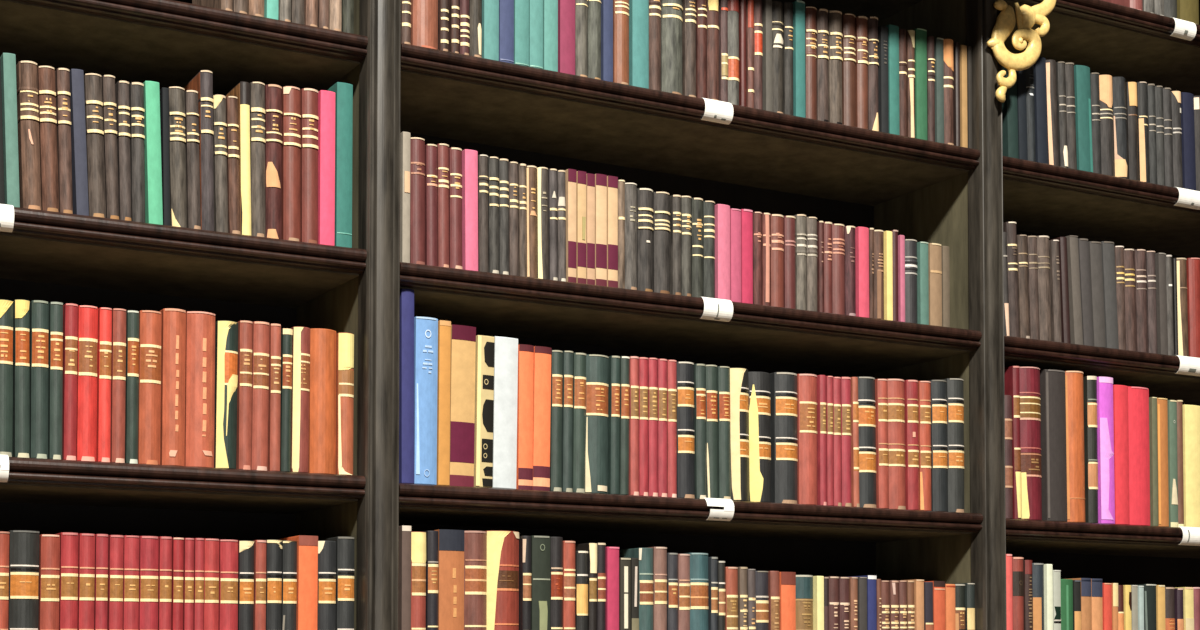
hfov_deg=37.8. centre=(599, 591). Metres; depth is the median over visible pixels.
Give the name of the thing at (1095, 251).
book
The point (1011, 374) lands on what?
book
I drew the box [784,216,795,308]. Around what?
book
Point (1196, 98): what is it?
book
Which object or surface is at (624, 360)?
book
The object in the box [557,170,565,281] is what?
book
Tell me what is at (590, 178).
book
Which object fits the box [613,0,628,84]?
book
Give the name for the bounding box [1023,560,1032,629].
book
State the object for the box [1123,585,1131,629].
book
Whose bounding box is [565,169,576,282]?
book
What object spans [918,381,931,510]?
book
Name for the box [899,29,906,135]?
book
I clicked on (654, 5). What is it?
book
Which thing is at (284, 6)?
book
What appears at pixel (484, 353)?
book
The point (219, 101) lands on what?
book
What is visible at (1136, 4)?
book
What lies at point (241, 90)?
book
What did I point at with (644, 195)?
book
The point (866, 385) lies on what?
book
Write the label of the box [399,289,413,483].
book
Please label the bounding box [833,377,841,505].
book
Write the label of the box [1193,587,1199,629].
book
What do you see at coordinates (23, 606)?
book
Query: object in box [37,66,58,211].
book
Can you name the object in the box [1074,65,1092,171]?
book
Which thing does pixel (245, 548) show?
book
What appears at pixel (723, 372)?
book
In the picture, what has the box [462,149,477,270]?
book
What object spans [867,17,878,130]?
book
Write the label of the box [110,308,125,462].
book
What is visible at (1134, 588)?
book
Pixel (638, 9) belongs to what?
book
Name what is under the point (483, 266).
book
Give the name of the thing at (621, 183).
book
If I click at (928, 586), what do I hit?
book
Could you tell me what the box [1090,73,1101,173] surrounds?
book
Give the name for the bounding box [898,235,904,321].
book
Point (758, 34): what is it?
book
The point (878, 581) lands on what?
book
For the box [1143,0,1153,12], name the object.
book
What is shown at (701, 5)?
book
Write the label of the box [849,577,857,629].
book
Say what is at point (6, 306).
book
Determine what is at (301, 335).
book
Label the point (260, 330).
book
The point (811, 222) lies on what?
book
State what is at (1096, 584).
book
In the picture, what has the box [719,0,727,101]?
book
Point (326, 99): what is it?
book
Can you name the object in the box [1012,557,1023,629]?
book
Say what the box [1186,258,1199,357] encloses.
book
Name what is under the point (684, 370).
book
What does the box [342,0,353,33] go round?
book
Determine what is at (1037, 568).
book
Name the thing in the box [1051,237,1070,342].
book
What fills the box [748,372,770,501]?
book
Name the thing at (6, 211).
label
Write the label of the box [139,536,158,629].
book
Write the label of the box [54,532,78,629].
book
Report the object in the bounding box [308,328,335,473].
book
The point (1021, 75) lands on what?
book
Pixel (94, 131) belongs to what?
book
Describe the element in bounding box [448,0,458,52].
book
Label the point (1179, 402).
book
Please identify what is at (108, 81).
book
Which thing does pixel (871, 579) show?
book
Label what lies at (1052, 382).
book
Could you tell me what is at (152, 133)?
book
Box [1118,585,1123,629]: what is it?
book
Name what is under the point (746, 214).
book
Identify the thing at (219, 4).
book
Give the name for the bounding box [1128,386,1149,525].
book
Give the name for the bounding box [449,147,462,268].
book
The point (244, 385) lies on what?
book
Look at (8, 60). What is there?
book
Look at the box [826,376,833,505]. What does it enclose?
book
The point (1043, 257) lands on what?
book
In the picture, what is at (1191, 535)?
label
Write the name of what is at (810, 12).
book
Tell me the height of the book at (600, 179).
0.187 m
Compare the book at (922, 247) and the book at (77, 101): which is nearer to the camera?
the book at (77, 101)
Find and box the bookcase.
[0,0,1199,629]
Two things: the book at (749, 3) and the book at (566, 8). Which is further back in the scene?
the book at (749, 3)
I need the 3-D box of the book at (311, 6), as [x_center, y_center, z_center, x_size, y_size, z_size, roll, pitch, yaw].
[-0.470,-0.941,2.707,0.018,0.192,0.156,1,-2,-29]
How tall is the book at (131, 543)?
0.240 m
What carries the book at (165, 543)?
on the bookcase
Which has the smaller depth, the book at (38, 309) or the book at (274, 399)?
the book at (38, 309)
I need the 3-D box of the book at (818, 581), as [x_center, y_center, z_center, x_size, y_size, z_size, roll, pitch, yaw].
[0.349,0.083,3.129,0.014,0.216,0.155,1,-2,-29]
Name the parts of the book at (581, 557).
spine panel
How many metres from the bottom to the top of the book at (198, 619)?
0.240 m
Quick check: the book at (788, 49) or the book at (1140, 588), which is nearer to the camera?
the book at (788, 49)
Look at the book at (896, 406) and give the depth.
3.17 m
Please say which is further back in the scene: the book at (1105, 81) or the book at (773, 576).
the book at (1105, 81)
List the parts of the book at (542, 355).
spine panel, spine panel, spine panel, spine panel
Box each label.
[0,204,13,232]
[0,455,8,481]
[700,297,732,321]
[701,98,733,124]
[704,498,733,520]
[1170,17,1196,40]
[1174,187,1199,209]
[1175,355,1199,375]
[1179,526,1199,545]
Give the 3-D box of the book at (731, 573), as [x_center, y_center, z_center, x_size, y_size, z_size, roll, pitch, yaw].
[0.190,0.074,3.042,0.024,0.228,0.156,1,-2,-29]
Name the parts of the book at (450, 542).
spine panel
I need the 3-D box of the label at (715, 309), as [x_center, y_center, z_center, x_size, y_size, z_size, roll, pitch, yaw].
[0.197,-0.479,2.959,0.058,0.037,0.017,1,-2,-29]
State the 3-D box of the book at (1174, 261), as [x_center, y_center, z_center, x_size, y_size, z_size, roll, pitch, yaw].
[1.123,-0.570,3.591,0.008,0.201,0.155,0,-2,-29]
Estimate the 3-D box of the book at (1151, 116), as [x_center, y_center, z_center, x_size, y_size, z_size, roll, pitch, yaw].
[1.074,-0.914,3.576,0.019,0.207,0.156,0,-2,-29]
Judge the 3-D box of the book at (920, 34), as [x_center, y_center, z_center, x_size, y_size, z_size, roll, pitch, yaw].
[0.556,-0.929,3.286,0.025,0.210,0.156,1,-2,-29]
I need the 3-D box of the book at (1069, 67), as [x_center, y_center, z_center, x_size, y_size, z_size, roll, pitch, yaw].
[0.883,-0.921,3.469,0.023,0.213,0.156,-1,-2,-29]
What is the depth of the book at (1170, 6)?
3.55 m
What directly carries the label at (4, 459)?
on the bookcase
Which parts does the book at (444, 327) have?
spine panel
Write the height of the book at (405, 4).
0.215 m
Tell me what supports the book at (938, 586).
on the bookcase
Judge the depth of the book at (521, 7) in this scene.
2.81 m
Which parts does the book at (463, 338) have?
spine panel, spine panel, spine panel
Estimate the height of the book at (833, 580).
0.216 m
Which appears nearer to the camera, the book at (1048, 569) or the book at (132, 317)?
the book at (132, 317)
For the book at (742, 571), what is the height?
0.228 m
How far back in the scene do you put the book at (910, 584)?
3.17 m
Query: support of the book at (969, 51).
on the bookcase
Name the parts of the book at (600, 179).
spine panel, spine panel, spine panel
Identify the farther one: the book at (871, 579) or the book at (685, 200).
the book at (871, 579)
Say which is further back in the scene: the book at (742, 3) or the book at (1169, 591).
the book at (1169, 591)
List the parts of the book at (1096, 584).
spine panel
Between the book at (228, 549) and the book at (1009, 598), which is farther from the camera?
the book at (1009, 598)
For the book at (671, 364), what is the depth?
2.93 m
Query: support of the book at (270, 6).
on the bookcase
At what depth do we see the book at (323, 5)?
2.65 m
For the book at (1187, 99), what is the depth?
3.56 m
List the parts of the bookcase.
shelf, shelf, shelf, panel, post, shelf, shelf, shelf, panel, post, shelf, shelf, shelf, shelf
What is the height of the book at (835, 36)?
0.208 m
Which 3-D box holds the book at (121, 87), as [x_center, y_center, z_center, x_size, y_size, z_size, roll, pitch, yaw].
[-0.713,-0.625,2.558,0.017,0.202,0.157,-1,-2,-29]
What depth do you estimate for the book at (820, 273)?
3.09 m
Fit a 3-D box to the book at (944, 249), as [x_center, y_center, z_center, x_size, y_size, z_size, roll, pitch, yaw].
[0.603,-0.560,3.299,0.016,0.153,0.155,1,-2,-29]
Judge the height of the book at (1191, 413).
0.250 m
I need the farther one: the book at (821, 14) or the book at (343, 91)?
the book at (821, 14)
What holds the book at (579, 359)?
on the bookcase
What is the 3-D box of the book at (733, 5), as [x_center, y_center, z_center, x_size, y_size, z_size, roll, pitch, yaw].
[0.196,-0.939,3.083,0.024,0.216,0.156,1,-2,-29]
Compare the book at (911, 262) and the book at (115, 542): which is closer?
the book at (115, 542)
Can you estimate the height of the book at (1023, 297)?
0.200 m
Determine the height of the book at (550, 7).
0.206 m
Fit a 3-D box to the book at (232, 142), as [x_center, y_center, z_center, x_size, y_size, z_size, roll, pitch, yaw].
[-0.574,-0.623,2.636,0.017,0.205,0.157,-1,-2,-29]
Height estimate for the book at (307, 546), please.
0.249 m
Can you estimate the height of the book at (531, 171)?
0.184 m
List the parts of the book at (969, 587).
spine panel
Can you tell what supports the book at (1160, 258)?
on the bookcase
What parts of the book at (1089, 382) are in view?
spine panel, spine panel, spine panel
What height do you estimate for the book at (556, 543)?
0.267 m
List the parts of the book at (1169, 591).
spine panel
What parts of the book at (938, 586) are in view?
spine panel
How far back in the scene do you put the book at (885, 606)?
3.14 m
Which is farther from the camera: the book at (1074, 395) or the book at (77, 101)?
the book at (1074, 395)
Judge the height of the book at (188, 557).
0.239 m
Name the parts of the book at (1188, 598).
spine panel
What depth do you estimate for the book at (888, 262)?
3.17 m
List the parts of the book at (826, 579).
spine panel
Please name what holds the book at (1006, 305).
on the bookcase
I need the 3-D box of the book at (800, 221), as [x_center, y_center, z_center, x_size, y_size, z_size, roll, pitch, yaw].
[0.320,-0.575,3.139,0.022,0.172,0.157,1,-2,-29]
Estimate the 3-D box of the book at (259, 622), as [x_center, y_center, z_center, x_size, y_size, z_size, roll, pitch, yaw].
[-0.535,0.046,2.636,0.016,0.240,0.156,1,-2,-29]
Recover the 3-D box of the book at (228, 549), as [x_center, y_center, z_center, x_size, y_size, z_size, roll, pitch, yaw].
[-0.576,0.046,2.612,0.027,0.239,0.156,1,-2,-29]
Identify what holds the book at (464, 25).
on the bookcase
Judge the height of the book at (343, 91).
0.254 m
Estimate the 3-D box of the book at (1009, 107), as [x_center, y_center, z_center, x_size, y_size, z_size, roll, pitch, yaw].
[0.747,-0.917,3.391,0.026,0.199,0.155,0,-2,-29]
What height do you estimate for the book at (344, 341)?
0.216 m
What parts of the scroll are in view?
knob, knob, stem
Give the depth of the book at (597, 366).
2.86 m
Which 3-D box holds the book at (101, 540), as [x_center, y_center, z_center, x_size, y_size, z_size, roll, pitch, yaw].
[-0.736,0.042,2.521,0.016,0.241,0.156,1,-2,-29]
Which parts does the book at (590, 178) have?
spine panel, spine panel, spine panel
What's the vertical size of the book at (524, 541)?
0.267 m
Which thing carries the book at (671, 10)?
on the bookcase
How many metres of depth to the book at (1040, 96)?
3.36 m
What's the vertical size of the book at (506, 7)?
0.207 m
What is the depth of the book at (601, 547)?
2.85 m
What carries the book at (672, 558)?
on the bookcase
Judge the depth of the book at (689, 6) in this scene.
2.97 m
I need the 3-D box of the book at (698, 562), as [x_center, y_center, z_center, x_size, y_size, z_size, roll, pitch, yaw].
[0.134,0.061,3.009,0.037,0.249,0.156,1,-2,-29]
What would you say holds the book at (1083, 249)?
on the bookcase
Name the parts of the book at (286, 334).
spine panel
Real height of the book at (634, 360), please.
0.231 m
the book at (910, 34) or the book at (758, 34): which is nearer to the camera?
the book at (758, 34)
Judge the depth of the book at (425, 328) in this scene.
2.71 m
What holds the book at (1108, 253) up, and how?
on the bookcase
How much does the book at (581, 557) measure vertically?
0.246 m
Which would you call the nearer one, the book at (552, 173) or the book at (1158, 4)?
the book at (552, 173)
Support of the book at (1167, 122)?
on the bookcase
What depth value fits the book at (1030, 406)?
3.32 m
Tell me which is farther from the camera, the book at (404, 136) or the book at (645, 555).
the book at (645, 555)
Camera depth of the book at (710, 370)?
2.97 m
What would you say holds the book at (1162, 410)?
on the bookcase
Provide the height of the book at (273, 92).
0.234 m
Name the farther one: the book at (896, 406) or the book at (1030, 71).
the book at (1030, 71)
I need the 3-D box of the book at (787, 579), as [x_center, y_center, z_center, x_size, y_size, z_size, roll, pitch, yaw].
[0.291,0.079,3.098,0.030,0.222,0.156,1,-2,-29]
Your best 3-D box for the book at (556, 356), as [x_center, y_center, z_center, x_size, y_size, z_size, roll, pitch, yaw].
[-0.105,-0.273,2.887,0.019,0.229,0.156,2,-3,-29]
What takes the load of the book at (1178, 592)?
on the bookcase
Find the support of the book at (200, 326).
on the bookcase
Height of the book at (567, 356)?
0.230 m
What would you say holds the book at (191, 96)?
on the bookcase
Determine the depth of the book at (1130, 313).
3.46 m
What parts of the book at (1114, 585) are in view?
spine panel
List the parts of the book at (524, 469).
spine panel, spine panel, spine panel, spine panel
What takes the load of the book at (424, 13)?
on the bookcase
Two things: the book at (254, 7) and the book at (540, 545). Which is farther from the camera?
the book at (540, 545)
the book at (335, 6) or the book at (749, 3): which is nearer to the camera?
the book at (335, 6)
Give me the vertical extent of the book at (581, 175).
0.187 m
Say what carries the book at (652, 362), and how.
on the bookcase
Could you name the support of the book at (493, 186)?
on the bookcase
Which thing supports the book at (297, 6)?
on the bookcase
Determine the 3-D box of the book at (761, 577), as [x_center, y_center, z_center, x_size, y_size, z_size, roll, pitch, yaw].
[0.244,0.077,3.072,0.027,0.222,0.156,1,-2,-29]
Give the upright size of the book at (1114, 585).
0.227 m
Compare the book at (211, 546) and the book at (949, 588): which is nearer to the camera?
the book at (211, 546)
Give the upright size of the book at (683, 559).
0.247 m
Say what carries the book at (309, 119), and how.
on the bookcase
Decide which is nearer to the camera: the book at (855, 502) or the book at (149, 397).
the book at (149, 397)
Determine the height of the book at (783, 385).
0.230 m
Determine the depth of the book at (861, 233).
3.14 m
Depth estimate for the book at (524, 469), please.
2.79 m
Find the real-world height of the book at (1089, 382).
0.288 m
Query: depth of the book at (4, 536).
2.39 m
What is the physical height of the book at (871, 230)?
0.166 m
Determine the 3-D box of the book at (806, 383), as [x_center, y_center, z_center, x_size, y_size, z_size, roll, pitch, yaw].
[0.333,-0.265,3.135,0.039,0.231,0.156,1,-2,-29]
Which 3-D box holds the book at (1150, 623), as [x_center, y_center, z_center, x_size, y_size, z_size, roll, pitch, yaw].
[1.053,0.101,3.525,0.033,0.227,0.156,1,-2,-29]
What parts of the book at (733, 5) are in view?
spine panel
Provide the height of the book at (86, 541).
0.241 m
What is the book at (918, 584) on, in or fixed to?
on the bookcase
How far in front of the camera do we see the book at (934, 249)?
3.22 m
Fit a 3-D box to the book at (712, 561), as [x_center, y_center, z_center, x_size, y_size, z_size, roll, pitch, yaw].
[0.157,0.065,3.022,0.013,0.243,0.156,1,-2,-29]
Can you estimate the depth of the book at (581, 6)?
2.87 m
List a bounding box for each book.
[0,53,19,206]
[0,59,4,203]
[0,299,12,456]
[0,531,9,629]
[7,530,39,629]
[12,299,29,457]
[16,61,40,209]
[29,300,48,458]
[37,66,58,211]
[38,534,59,629]
[48,302,62,459]
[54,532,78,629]
[55,68,72,213]
[62,303,77,459]
[69,69,88,215]
[76,305,97,460]
[77,533,94,629]
[84,73,105,217]
[94,534,107,629]
[96,307,111,461]
[102,75,118,218]
[107,535,123,629]
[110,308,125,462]
[115,81,130,220]
[123,535,138,629]
[125,310,138,463]
[129,82,144,222]
[138,310,161,464]
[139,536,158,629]
[143,81,162,224]
[158,536,171,629]
[159,87,169,225]
[159,308,185,465]
[168,86,186,227]
[171,537,183,629]
[183,538,193,629]
[184,70,213,230]
[184,90,200,228]
[185,311,214,467]
[192,0,232,10]
[193,538,203,629]
[203,538,218,629]
[213,95,227,232]
[214,320,237,468]
[218,539,237,629]
[225,81,250,235]
[226,96,239,233]
[233,0,247,13]
[236,321,251,469]
[238,541,254,629]
[247,0,263,16]
[250,82,265,236]
[251,321,269,470]
[253,540,265,629]
[264,0,277,19]
[265,84,281,238]
[266,540,281,629]
[268,324,280,470]
[276,535,317,629]
[278,0,290,21]
[280,328,292,471]
[281,541,296,629]
[282,86,300,240]
[290,326,309,472]
[291,0,304,23]
[300,88,318,243]
[304,0,317,26]
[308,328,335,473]
[317,541,335,629]
[318,0,328,28]
[318,90,334,245]
[318,537,353,629]
[326,82,352,247]
[329,0,341,31]
[336,333,353,474]
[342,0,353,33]
[398,525,410,629]
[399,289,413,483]
[400,132,409,262]
[401,0,410,44]
[410,137,424,264]
[411,0,437,49]
[411,532,425,629]
[414,316,437,484]
[422,531,437,629]
[425,144,437,265]
[432,529,463,629]
[437,143,448,267]
[437,320,450,485]
[438,0,448,50]
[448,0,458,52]
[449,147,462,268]
[449,324,475,486]
[459,0,469,54]
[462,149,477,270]
[464,531,486,629]
[469,0,481,57]
[474,335,494,487]
[478,154,488,271]
[482,0,498,60]
[486,531,518,629]
[488,157,498,273]
[492,336,517,488]
[498,158,508,274]
[499,0,513,63]
[508,162,518,275]
[514,0,528,65]
[516,344,533,489]
[518,164,526,276]
[519,536,530,629]
[526,166,536,277]
[529,0,542,68]
[531,536,549,629]
[533,346,551,490]
[537,167,548,279]
[543,0,557,71]
[548,169,557,280]
[550,350,562,491]
[550,537,562,629]
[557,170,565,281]
[558,0,574,74]
[562,351,572,491]
[563,541,574,629]
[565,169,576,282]
[572,353,585,492]
[575,0,587,76]
[575,543,596,629]
[575,551,587,629]
[576,171,585,283]
[585,354,608,493]
[586,173,594,284]
[588,0,600,79]
[595,174,606,285]
[597,543,605,629]
[601,0,612,81]
[606,547,618,629]
[607,176,617,287]
[608,356,619,494]
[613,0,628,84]
[618,180,624,288]
[619,356,629,494]
[619,548,652,629]
[619,558,630,629]
[625,183,636,289]
[629,0,648,88]
[629,356,638,495]
[631,558,638,629]
[637,188,652,291]
[639,357,647,495]
[648,358,657,496]
[648,547,666,629]
[649,0,660,90]
[653,192,669,293]
[658,359,666,496]
[661,0,682,94]
[667,360,676,497]
[667,553,677,629]
[670,195,680,294]
[676,362,694,498]
[678,554,689,629]
[681,196,690,295]
[682,0,695,96]
[682,553,707,629]
[691,198,702,297]
[694,364,705,498]
[696,0,706,98]
[703,201,714,297]
[705,365,717,497]
[707,0,718,100]
[708,557,717,629]
[715,204,729,299]
[717,366,730,498]
[718,561,724,629]
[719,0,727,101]
[725,567,737,629]
[728,0,738,104]
[730,208,740,301]
[730,368,748,500]
[738,567,747,629]
[739,0,745,106]
[740,209,752,303]
[746,0,753,107]
[747,569,755,629]
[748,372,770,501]
[753,212,761,304]
[754,0,762,109]
[755,571,768,629]
[762,0,771,110]
[762,213,770,305]
[768,571,779,629]
[770,214,783,307]
[770,372,797,503]
[772,1,783,112]
[780,572,795,629]
[782,2,793,114]
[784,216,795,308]
[792,0,805,117]
[794,214,806,309]
[796,575,812,629]
[797,374,816,504]
[805,7,816,119]
[806,217,817,310]
[813,576,823,629]
[816,9,828,121]
[817,221,823,311]
[817,375,826,504]
[823,222,832,312]
[824,577,828,629]
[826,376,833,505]
[828,11,842,123]
[828,576,838,629]
[832,224,844,314]
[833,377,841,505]
[839,577,849,629]
[841,377,851,506]
[842,13,855,126]
[844,226,855,315]
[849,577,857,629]
[851,377,859,506]
[851,575,876,629]
[855,16,868,128]
[855,227,868,317]
[858,377,876,507]
[858,577,866,629]
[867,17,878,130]
[869,228,873,317]
[874,230,883,318]
[875,379,888,508]
[876,579,881,629]
[878,26,888,132]
[881,580,889,629]
[884,231,892,320]
[886,24,899,134]
[887,379,905,509]
[889,580,898,629]
[891,230,898,320]
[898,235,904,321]
[898,579,923,629]
[898,580,906,629]
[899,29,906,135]
[904,380,918,509]
[905,239,917,322]
[906,30,914,137]
[907,580,914,629]
[913,28,926,139]
[917,242,928,324]
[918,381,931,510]
[924,581,944,629]
[924,582,932,629]
[927,36,934,141]
[928,243,941,325]
[928,380,947,511]
[934,37,943,142]
[941,246,949,326]
[942,378,963,512]
[943,39,953,144]
[945,584,955,629]
[953,42,959,145]
[955,584,964,629]
[958,583,974,629]
[960,45,967,147]
[967,46,971,148]
[1002,66,1018,158]
[1003,222,1018,336]
[1003,232,1009,335]
[1004,366,1021,518]
[1005,395,1012,518]
[1006,554,1012,629]
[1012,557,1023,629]
[1016,235,1029,338]
[1017,70,1027,159]
[1019,367,1041,519]
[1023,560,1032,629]
[1026,65,1035,161]
[1027,236,1039,339]
[1032,563,1043,629]
[1034,57,1047,163]
[1037,236,1051,340]
[1040,369,1066,521]
[1044,564,1052,629]
[1046,60,1058,165]
[1049,240,1061,341]
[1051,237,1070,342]
[1053,570,1060,629]
[1056,61,1067,167]
[1061,579,1072,629]
[1065,62,1076,168]
[1065,371,1084,522]
[1066,235,1082,344]
[1072,578,1090,629]
[1073,580,1080,629]
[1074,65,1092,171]
[1078,238,1093,345]
[1083,376,1097,522]
[1088,241,1105,347]
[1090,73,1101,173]
[1091,578,1102,629]
[1097,377,1114,523]
[1099,75,1113,175]
[1101,241,1118,348]
[1102,583,1111,629]
[1103,0,1142,10]
[1112,77,1127,178]
[1112,583,1117,629]
[1113,385,1129,524]
[1114,246,1125,349]
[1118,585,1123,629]
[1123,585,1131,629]
[1124,249,1135,350]
[1125,82,1138,180]
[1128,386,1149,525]
[1131,585,1137,629]
[1134,249,1147,352]
[1135,584,1156,629]
[1136,82,1148,182]
[1138,586,1143,629]
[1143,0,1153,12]
[1145,251,1157,353]
[1146,84,1156,183]
[1149,397,1158,525]
[1154,0,1163,15]
[1155,86,1164,185]
[1155,253,1167,354]
[1156,585,1164,629]
[1157,398,1168,526]
[1162,88,1172,186]
[1164,0,1176,17]
[1165,587,1174,629]
[1166,255,1173,355]
[1167,400,1177,526]
[1171,91,1182,187]
[1172,258,1177,355]
[1174,588,1183,629]
[1176,258,1188,356]
[1176,400,1183,526]
[1176,587,1193,629]
[1177,0,1198,24]
[1181,92,1195,190]
[1183,404,1199,526]
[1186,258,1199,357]
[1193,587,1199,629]
[1194,96,1199,190]
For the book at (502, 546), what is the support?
on the bookcase
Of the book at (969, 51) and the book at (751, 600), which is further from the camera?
the book at (969, 51)
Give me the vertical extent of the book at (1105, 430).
0.288 m
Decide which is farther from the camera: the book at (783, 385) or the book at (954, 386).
the book at (954, 386)
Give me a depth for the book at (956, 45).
3.26 m
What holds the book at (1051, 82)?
on the bookcase
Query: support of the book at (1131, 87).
on the bookcase
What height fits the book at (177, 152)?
0.207 m
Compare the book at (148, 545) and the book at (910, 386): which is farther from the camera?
the book at (910, 386)
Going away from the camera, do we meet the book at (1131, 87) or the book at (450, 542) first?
the book at (450, 542)
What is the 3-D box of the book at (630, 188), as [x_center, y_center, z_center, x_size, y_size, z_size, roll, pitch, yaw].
[0.017,-0.586,2.968,0.023,0.181,0.156,1,-2,-29]
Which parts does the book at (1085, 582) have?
spine panel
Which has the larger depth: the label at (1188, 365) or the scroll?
the label at (1188, 365)
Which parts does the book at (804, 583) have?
spine panel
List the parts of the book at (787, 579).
spine panel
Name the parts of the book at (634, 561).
spine panel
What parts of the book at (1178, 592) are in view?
spine panel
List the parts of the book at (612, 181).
spine panel, spine panel, spine panel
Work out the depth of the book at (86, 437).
2.46 m
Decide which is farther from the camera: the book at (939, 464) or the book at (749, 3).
the book at (939, 464)
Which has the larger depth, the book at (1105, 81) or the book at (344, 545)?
the book at (1105, 81)
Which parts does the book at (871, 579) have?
spine panel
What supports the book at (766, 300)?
on the bookcase
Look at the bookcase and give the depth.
3.00 m
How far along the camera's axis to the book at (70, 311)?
2.44 m
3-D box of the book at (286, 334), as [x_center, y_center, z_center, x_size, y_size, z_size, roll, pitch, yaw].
[-0.502,-0.282,2.666,0.015,0.214,0.156,2,-3,-29]
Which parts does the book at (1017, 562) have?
spine panel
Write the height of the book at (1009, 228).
0.221 m
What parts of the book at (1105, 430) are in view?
spine panel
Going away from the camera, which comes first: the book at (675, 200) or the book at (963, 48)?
the book at (675, 200)
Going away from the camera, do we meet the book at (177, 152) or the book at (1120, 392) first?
the book at (177, 152)
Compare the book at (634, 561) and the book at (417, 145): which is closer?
the book at (417, 145)
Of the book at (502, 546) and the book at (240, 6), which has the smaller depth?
the book at (240, 6)
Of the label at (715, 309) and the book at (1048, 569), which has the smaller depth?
the label at (715, 309)
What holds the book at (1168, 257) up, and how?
on the bookcase
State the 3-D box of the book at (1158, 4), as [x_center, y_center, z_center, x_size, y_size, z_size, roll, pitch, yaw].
[1.097,-1.298,3.603,0.026,0.288,0.156,1,-2,-29]
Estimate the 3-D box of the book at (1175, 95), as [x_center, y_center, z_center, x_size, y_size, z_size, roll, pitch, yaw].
[1.136,-0.911,3.609,0.026,0.203,0.156,0,-2,-29]
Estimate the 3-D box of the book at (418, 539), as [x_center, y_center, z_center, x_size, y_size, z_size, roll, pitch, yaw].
[-0.315,0.043,2.759,0.025,0.267,0.156,1,-2,-29]
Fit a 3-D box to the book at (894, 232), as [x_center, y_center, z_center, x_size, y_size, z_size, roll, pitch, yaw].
[0.500,-0.570,3.241,0.013,0.169,0.156,1,-2,-29]
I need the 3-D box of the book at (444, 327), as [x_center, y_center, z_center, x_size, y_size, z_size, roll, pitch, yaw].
[-0.279,-0.291,2.792,0.019,0.258,0.156,2,-3,-29]
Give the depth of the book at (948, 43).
3.25 m
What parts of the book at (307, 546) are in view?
spine panel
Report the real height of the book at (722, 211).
0.168 m
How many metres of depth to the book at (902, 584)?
3.16 m
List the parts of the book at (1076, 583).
spine panel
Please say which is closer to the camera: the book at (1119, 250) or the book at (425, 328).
the book at (425, 328)
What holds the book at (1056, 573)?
on the bookcase
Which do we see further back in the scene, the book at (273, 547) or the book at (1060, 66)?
the book at (1060, 66)
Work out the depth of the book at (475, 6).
2.77 m
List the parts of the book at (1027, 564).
spine panel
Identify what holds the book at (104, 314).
on the bookcase
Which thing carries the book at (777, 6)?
on the bookcase
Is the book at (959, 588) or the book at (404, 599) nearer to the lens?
the book at (404, 599)
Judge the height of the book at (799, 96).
0.211 m
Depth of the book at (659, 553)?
2.91 m
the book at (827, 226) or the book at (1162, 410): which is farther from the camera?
the book at (1162, 410)
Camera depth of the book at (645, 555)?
2.90 m
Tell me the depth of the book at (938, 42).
3.24 m
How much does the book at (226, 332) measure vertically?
0.218 m
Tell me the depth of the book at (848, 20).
3.14 m
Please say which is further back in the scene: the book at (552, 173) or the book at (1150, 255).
the book at (1150, 255)
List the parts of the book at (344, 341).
spine panel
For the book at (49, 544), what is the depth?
2.42 m
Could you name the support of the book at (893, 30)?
on the bookcase
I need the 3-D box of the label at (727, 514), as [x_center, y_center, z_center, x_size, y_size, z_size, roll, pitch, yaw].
[0.199,-0.139,2.948,0.054,0.038,0.016,1,-2,-29]
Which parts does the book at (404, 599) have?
spine panel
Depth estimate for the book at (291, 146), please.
2.62 m
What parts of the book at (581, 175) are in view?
spine panel, spine panel, spine panel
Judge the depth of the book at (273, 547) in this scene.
2.58 m
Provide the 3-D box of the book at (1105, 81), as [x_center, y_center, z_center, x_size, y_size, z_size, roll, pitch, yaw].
[0.968,-0.915,3.516,0.036,0.205,0.156,0,-2,-29]
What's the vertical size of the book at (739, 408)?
0.230 m
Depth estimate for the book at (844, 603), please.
3.09 m
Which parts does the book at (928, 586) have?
spine panel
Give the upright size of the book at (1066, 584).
0.232 m
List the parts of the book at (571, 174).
spine panel, spine panel, spine panel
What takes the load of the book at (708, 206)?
on the bookcase
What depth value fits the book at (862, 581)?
3.11 m
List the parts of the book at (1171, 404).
spine panel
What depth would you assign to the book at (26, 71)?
2.43 m
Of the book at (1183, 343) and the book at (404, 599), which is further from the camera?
the book at (1183, 343)
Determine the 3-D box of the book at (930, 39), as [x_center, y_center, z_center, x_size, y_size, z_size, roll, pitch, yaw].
[0.577,-0.924,3.294,0.018,0.200,0.157,1,-2,-29]
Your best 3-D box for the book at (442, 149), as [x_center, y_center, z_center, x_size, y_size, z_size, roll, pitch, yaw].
[-0.280,-0.601,2.803,0.019,0.197,0.156,1,-2,-29]
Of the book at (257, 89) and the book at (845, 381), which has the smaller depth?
the book at (257, 89)
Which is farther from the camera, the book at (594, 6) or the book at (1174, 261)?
the book at (1174, 261)
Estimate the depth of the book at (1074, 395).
3.38 m
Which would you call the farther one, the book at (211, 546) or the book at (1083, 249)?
the book at (1083, 249)
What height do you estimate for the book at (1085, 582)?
0.235 m
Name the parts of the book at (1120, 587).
spine panel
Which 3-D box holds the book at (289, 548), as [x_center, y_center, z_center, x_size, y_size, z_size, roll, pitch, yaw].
[-0.495,0.047,2.657,0.022,0.241,0.156,1,-2,-29]
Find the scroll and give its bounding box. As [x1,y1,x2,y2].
[987,0,1055,101]
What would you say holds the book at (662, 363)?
on the bookcase
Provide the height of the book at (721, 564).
0.237 m
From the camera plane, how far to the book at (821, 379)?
3.08 m
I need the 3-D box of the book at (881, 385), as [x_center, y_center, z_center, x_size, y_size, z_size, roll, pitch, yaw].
[0.475,-0.264,3.214,0.023,0.234,0.156,1,-2,-29]
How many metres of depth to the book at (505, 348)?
2.78 m
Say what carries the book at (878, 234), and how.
on the bookcase
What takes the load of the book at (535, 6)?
on the bookcase
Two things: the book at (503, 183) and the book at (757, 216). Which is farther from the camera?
the book at (757, 216)
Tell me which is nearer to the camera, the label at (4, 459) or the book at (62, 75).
the label at (4, 459)

